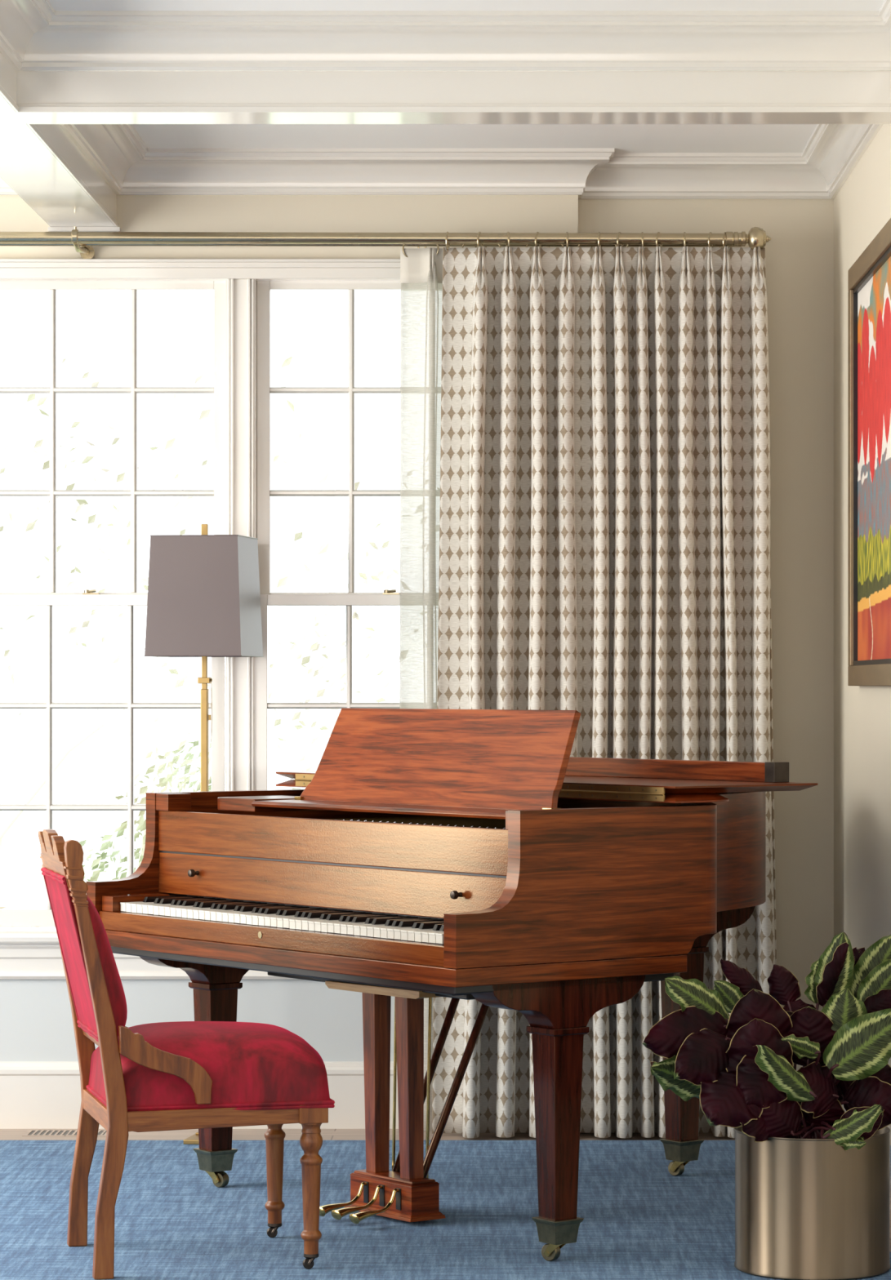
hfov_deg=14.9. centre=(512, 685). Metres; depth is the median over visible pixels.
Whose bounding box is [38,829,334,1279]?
chair
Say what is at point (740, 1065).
plant
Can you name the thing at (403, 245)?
ring
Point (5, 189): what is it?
trim
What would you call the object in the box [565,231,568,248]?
curtain ring
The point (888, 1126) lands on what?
baseboard
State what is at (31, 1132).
floor vent
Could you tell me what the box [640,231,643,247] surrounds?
curtain ring
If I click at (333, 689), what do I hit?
tree
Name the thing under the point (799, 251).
wall
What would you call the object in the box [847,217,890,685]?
framed painting
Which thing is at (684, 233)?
curtain ring
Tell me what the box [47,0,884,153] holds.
ceiling
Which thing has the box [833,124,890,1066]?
wall
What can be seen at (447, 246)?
curtain ring
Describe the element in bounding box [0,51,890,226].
ceiling beam
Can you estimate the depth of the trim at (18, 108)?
7.38 m
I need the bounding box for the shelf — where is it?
[251,799,507,819]
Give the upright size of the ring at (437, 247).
0.050 m
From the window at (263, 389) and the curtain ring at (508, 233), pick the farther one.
the window at (263, 389)
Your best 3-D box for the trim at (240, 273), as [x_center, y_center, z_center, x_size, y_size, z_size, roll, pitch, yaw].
[-1.163,-0.243,9.285,2.625,1.826,0.130,0,0,0]
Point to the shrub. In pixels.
(163, 781)
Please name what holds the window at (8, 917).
in the wall at (799, 251)
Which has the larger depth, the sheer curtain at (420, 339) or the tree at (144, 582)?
the tree at (144, 582)
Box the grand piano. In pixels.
[86,707,817,1261]
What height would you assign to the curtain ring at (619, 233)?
0.055 m
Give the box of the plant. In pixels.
[642,932,890,1150]
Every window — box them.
[0,279,227,926]
[253,279,417,790]
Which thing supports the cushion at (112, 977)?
on the chair
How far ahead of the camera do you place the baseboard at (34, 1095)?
9.23 m
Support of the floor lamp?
on the area rug
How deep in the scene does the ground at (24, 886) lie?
30.95 m
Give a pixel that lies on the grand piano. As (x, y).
(457, 855)
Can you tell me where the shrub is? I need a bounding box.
[79,739,226,881]
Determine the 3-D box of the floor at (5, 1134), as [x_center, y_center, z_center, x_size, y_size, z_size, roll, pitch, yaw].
[-1.160,1.254,3.915,4.480,0.100,11.430,0,0,0]
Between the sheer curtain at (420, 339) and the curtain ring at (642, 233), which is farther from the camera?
the sheer curtain at (420, 339)
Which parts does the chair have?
crest rail, post, panel, rail, post, seat rail, leg, leg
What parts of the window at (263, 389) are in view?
sash, sash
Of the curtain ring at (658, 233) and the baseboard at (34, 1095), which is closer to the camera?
the curtain ring at (658, 233)
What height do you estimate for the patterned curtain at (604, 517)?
2.364 m
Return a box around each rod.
[0,226,770,258]
[0,243,741,249]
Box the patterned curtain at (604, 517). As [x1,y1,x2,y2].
[431,246,776,1137]
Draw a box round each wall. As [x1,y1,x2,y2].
[0,195,833,1011]
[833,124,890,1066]
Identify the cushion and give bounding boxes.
[86,896,127,1035]
[88,1021,329,1106]
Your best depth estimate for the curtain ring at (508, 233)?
9.05 m
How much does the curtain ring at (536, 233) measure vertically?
0.055 m
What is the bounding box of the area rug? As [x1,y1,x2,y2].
[0,1140,890,1279]
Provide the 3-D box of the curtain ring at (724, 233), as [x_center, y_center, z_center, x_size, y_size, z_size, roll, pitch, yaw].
[0.567,-1.182,9.075,0.005,0.055,0.050,0,0,17]
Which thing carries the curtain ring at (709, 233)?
hanging from the curtain rod at (756, 237)
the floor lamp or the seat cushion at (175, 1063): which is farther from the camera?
the floor lamp
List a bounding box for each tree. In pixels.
[0,358,344,927]
[137,355,399,789]
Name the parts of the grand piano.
knob, leg, key frame, panel, lyre post, frame, pedal rod, lyre post, plate, pedal rod, knob, lid, leg, leg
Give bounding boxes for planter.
[733,1126,889,1279]
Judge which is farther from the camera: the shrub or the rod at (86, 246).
the shrub
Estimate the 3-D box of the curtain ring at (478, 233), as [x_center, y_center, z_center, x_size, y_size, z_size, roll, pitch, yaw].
[-0.088,-1.183,9.075,0.005,0.055,0.050,0,0,14]
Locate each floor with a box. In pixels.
[0,1128,890,1252]
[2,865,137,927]
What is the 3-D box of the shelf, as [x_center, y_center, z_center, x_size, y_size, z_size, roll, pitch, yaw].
[-0.216,0.272,7.471,0.188,0.015,1.025,0,0,-37]
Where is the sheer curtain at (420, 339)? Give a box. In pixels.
[399,247,442,1130]
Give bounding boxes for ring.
[401,244,419,257]
[424,244,439,254]
[445,231,449,252]
[476,231,482,248]
[506,231,509,248]
[534,231,541,249]
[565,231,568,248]
[597,231,600,247]
[616,231,622,247]
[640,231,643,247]
[655,231,662,247]
[683,231,685,246]
[707,231,713,248]
[722,231,725,248]
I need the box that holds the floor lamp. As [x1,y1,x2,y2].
[143,524,263,1144]
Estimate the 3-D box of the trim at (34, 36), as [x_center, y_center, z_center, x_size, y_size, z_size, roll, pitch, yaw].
[-0.099,-1.389,2.892,1.958,0.113,8.983,0,0,0]
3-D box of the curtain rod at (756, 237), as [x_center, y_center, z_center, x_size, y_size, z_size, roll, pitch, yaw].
[-1.130,-1.189,9.186,3.639,0.068,0.288,0,0,0]
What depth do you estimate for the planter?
6.86 m
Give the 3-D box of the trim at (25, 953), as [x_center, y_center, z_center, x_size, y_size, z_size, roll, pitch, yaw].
[-1.171,0.735,9.285,2.697,0.135,0.170,0,0,0]
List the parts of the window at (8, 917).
sash, sash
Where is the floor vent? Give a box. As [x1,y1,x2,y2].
[22,1128,106,1136]
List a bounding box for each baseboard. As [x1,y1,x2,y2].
[0,1061,820,1128]
[841,1104,890,1213]
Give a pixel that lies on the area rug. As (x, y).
(642, 1220)
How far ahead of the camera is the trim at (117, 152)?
9.22 m
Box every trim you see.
[0,0,890,71]
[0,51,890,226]
[0,84,890,231]
[0,177,17,195]
[0,258,399,791]
[0,927,300,979]
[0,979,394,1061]
[59,124,883,199]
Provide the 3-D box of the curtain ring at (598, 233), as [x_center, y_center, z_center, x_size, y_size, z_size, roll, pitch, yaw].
[0.231,-1.183,9.075,0.005,0.055,0.050,0,0,5]

